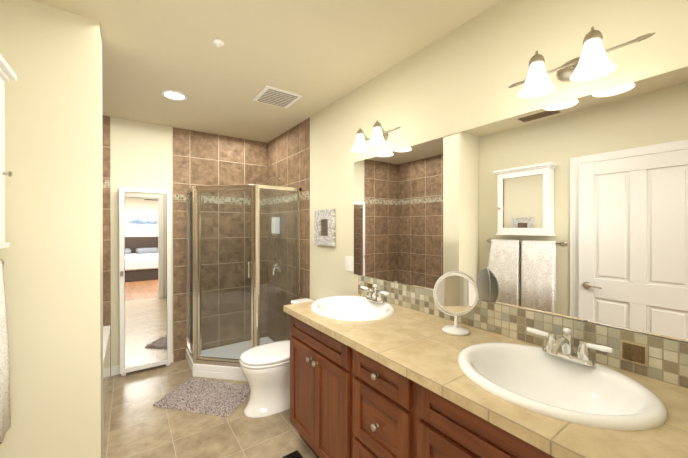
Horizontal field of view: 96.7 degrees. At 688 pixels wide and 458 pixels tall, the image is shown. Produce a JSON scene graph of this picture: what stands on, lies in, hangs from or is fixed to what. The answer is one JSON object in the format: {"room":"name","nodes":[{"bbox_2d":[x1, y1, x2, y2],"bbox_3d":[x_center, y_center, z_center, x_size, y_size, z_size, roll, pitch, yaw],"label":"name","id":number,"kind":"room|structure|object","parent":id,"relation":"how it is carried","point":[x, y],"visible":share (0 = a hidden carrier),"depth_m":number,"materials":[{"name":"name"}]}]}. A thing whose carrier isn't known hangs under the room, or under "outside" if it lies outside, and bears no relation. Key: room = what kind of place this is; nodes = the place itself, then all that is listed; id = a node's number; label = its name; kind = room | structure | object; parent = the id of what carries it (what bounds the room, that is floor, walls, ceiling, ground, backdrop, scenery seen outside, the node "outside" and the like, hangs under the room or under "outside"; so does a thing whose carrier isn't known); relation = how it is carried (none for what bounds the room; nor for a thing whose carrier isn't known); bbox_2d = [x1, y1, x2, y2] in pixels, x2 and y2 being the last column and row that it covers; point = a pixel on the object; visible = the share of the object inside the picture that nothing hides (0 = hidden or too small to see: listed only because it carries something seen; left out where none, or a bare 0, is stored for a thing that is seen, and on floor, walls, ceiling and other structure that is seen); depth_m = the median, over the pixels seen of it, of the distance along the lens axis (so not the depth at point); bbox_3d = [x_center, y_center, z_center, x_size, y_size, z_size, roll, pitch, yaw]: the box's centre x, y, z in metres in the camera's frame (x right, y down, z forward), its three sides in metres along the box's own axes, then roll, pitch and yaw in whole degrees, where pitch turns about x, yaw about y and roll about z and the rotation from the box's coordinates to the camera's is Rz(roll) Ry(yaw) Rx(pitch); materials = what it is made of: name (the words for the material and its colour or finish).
{"room":"bathroom","nodes":[
{"label":"bathroom","id":0,"kind":"room"},
{"bbox_2d":[0,259,10,444],"bbox_3d":[-1.268,0.501,0.994,0.097,0.768,0.775,0,0,-35],"label":"towel","id":1,"kind":"object","parent":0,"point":[5,418],"visible":1,"depth_m":1.27,"materials":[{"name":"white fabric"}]},
{"bbox_2d":[0,0,103,457],"bbox_3d":[-1.694,0.178,1.445,0.860,2.530,0.210,0,0,-35],"label":"wall","id":2,"kind":"structure","parent":0,"point":[51,256],"depth_m":1.50,"materials":[{"name":"beige paint"}]},
{"bbox_2d":[110,117,172,366],"bbox_3d":[-1.996,0.170,3.245,2.440,2.530,0.100,0,0,-35],"label":"wall","id":3,"kind":"structure","parent":0,"point":[141,154],"depth_m":3.08,"materials":[{"name":"beige paint"}]},
{"bbox_2d":[102,115,110,348],"bbox_3d":[-2.578,0.172,2.768,0.740,2.530,0.008,0,0,-35],"label":"wall tile","id":4,"kind":"structure","parent":3,"relation":"attached to","point":[106,229],"depth_m":2.96,"materials":[{"name":"brown tile"}]},
{"bbox_2d":[103,180,109,187],"bbox_3d":[-2.572,-0.436,2.764,0.732,0.078,0.002,0,0,-35],"label":"tile border","id":5,"kind":"object","parent":4,"relation":"attached to","point":[106,183],"depth_m":2.96,"materials":[{"name":"beige tile"}]},
{"bbox_2d":[111,354,172,375],"bbox_3d":[-2.056,1.391,3.139,0.535,0.090,0.012,0,0,-35],"label":"baseboard","id":6,"kind":"structure","parent":3,"relation":"attached to","point":[115,370],"depth_m":3.00,"materials":[{"name":"white paint"}]},
{"bbox_2d":[173,127,267,361],"bbox_3d":[-1.407,0.169,3.595,1.057,2.530,0.008,0,0,-35],"label":"tiled wall","id":7,"kind":"structure","parent":3,"relation":"attached to","point":[204,159],"depth_m":3.56,"materials":[{"name":"brown tile"}]},
{"bbox_2d":[173,194,267,205],"bbox_3d":[-1.404,-0.335,3.588,1.057,0.078,0.002,0,0,-35],"label":"tile border","id":8,"kind":"object","parent":7,"relation":"attached to","point":[178,198],"depth_m":3.56,"materials":[{"name":"beige tile"}]},
{"bbox_2d":[103,360,317,457],"bbox_3d":[-0.846,1.492,1.706,2.540,0.100,3.950,0,0,-35],"label":"floor","id":9,"kind":"structure","parent":0,"point":[138,424],"depth_m":2.21,"materials":[{"name":"tile"}]},
{"bbox_2d":[103,325,110,435],"bbox_3d":[-2.148,0.900,2.168,0.726,1.080,1.468,0,0,-35],"label":"bathtub","id":10,"kind":"object","parent":9,"relation":"on","point":[106,358],"visible":0.1,"depth_m":2.46,"materials":[{"name":"white ceramic"}]},
{"bbox_2d":[119,187,171,375],"bbox_3d":[-2.007,0.516,3.105,0.440,1.840,0.111,0,0,-35],"label":"mirror","id":11,"kind":"object","parent":9,"relation":"on","point":[145,279],"visible":1,"depth_m":3.07,"materials":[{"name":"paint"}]},
{"bbox_2d":[153,378,249,417],"bbox_3d":[-1.172,1.417,2.620,0.692,0.039,0.453,0,0,13],"label":"bath mat","id":12,"kind":"object","parent":9,"relation":"on","point":[214,398],"visible":1,"depth_m":2.56,"materials":[{"name":"grey fabric"}]},
{"bbox_2d":[185,177,300,380],"bbox_3d":[-1.086,0.413,3.239,0.940,2.044,0.939,0,0,-35],"label":"shower stall","id":13,"kind":"object","parent":9,"relation":"on","point":[222,362],"visible":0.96,"depth_m":2.97,"materials":[{"name":"clear glass"}]},
{"bbox_2d":[239,298,315,417],"bbox_3d":[-0.499,1.050,2.567,0.730,0.776,0.500,0,0,-35],"label":"toilet","id":14,"kind":"object","parent":9,"relation":"on","point":[265,368],"visible":0.44,"depth_m":2.38,"materials":[{"name":"white ceramic"}]},
{"bbox_2d":[282,450,302,457],"bbox_3d":[-0.253,1.437,1.824,0.105,0.008,0.320,0,0,-35],"label":"floor vent","id":15,"kind":"object","parent":9,"relation":"in","point":[296,454],"visible":1,"depth_m":1.94,"materials":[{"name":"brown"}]},
{"bbox_2d":[290,315,550,457],"bbox_3d":[0.391,0.992,1.450,0.604,0.900,1.900,0,0,-35],"label":"bathroom vanity","id":16,"kind":"object","parent":9,"relation":"on","point":[343,404],"depth_m":1.38,"materials":[{"name":"cherry wood"},{"name":"brushed nickel"}]},
{"bbox_2d":[283,303,687,457],"bbox_3d":[0.394,0.522,1.423,0.628,0.039,1.856,0,0,-35],"label":"countertop","id":17,"kind":"structure","parent":16,"relation":"on","point":[402,344],"depth_m":1.06,"materials":[{"name":"beige tile"}]},
{"bbox_2d":[299,291,414,326],"bbox_3d":[0.049,0.566,1.943,0.501,0.169,0.580,0,0,-35],"label":"sink","id":18,"kind":"object","parent":17,"relation":"in","point":[349,310],"depth_m":2.03,"materials":[{"name":"white ceramic"}]},
{"bbox_2d":[359,283,386,302],"bbox_3d":[0.163,0.435,2.087,0.216,0.093,0.272,0,0,-35],"label":"faucet","id":19,"kind":"object","parent":17,"relation":"on","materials":[{"name":"silver metal"}]},
{"bbox_2d":[433,271,478,335],"bbox_3d":[0.547,0.354,1.497,0.183,0.296,0.180,0,0,-35],"label":"makeup mirror","id":20,"kind":"object","parent":17,"relation":"on","point":[456,293],"depth_m":1.49,"materials":[{"name":"white paint"}]},
{"bbox_2d":[427,331,686,457],"bbox_3d":[0.683,0.570,1.044,0.501,0.169,0.580,0,0,-35],"label":"sink","id":21,"kind":"object","parent":17,"relation":"in","point":[626,410],"depth_m":1.04,"materials":[{"name":"white ceramic"}]},
{"bbox_2d":[539,331,646,366],"bbox_3d":[0.861,0.439,1.098,0.216,0.093,0.278,0,0,-35],"label":"faucet","id":22,"kind":"object","parent":17,"relation":"on","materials":[{"name":"silver metal"}]},
{"bbox_2d":[31,0,502,142],"bbox_3d":[-0.846,-1.138,1.695,2.540,0.100,3.950,0,0,-35],"label":"ceiling","id":23,"kind":"structure","parent":0,"point":[318,55],"depth_m":1.86,"materials":[{"name":"beige paint"}]},
{"bbox_2d":[160,89,187,100],"bbox_3d":[-1.380,-1.086,2.487,0.200,0.012,0.200,0,0,-35],"label":"recessed light","id":24,"kind":"object","parent":23,"relation":"in","point":[173,95],"visible":0.96,"depth_m":2.47,"materials":[{"name":"white glass"}]},
{"bbox_2d":[212,39,223,46],"bbox_3d":[-0.734,-1.075,1.780,0.068,0.028,0.068,0,0,-35],"label":"detector","id":25,"kind":"object","parent":23,"relation":"attached to","point":[217,42],"visible":1,"depth_m":1.77,"materials":[{"name":"white paint"}]},
{"bbox_2d":[252,85,301,108],"bbox_3d":[-0.554,-1.083,2.531,0.310,0.016,0.310,0,0,-35],"label":"fan","id":26,"kind":"object","parent":23,"relation":"attached to","point":[269,95],"visible":1,"depth_m":2.50,"materials":[{"name":"white paint"}]},
{"bbox_2d":[310,0,687,342],"bbox_3d":[0.151,0.174,2.404,0.100,2.530,3.950,0,0,-35],"label":"wall","id":27,"kind":"structure","parent":0,"point":[464,77],"depth_m":1.58,"materials":[{"name":"beige paint"}]},
{"bbox_2d":[268,118,309,341],"bbox_3d":[-0.657,0.169,3.455,0.008,2.530,1.100,0,0,-35],"label":"shower wall tile","id":28,"kind":"structure","parent":27,"relation":"attached to","point":[289,157],"depth_m":3.39,"materials":[{"name":"brown tile"}]},
{"bbox_2d":[268,191,308,204],"bbox_3d":[-0.658,-0.335,3.446,0.002,0.078,1.090,0,0,-35],"label":"tile border","id":29,"kind":"object","parent":28,"relation":"attached to","point":[304,195],"depth_m":3.38,"materials":[{"name":"beige tile"}]},
{"bbox_2d":[314,209,334,245],"bbox_3d":[-0.176,-0.013,2.753,0.025,0.320,0.320,0,0,-35],"label":"mirror","id":30,"kind":"object","parent":27,"relation":"attached to","point":[324,227],"visible":1,"depth_m":2.74,"materials":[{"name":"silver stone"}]},
{"bbox_2d":[346,256,353,271],"bbox_3d":[0.044,0.279,2.457,0.010,0.120,0.110,0,0,-35],"label":"switch plate","id":31,"kind":"object","parent":27,"relation":"attached to","point":[349,263],"visible":1,"depth_m":2.45,"materials":[{"name":"white paint"}]},
{"bbox_2d":[351,120,400,152],"bbox_3d":[0.191,-0.633,2.092,0.188,0.163,0.474,0,0,-35],"label":"sconce","id":32,"kind":"object","parent":27,"relation":"attached to","point":[379,138],"visible":1,"depth_m":2.06,"materials":[{"name":"white glass"}]},
{"bbox_2d":[354,67,687,341],"bbox_3d":[0.631,-0.081,1.625,0.006,0.874,1.915,0,0,-35],"label":"vanity mirror","id":33,"kind":"object","parent":27,"relation":"attached to","point":[577,208],"visible":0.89,"depth_m":1.26,"materials":[{"name":"clear glass"}]},
{"bbox_2d":[358,275,687,387],"bbox_3d":[0.645,0.430,1.600,0.014,0.142,1.855,0,0,-35],"label":"backsplash","id":34,"kind":"structure","parent":27,"relation":"attached to","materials":[{"name":"tile"}]},
{"bbox_2d":[508,26,654,97],"bbox_3d":[0.845,-0.629,1.164,0.188,0.163,0.474,0,0,-35],"label":"sconce","id":35,"kind":"object","parent":27,"relation":"attached to","point":[593,61],"visible":1,"depth_m":1.12,"materials":[{"name":"white glass"}]},
{"bbox_3d":[-1.026,0.182,0.472,0.100,2.530,2.150,0,0,-35],"label":"wall","id":36,"kind":"structure","parent":0,"visible":0},
{"bbox_2d":[0,54,16,248],"bbox_3d":[-1.234,-0.275,0.981,0.143,0.700,0.561,0,0,-35],"label":"medicine cabinet","id":37,"kind":"object","parent":36,"relation":"attached to","point":[7,74],"visible":1,"depth_m":1.19,"materials":[{"name":"white paint"}]}
]}

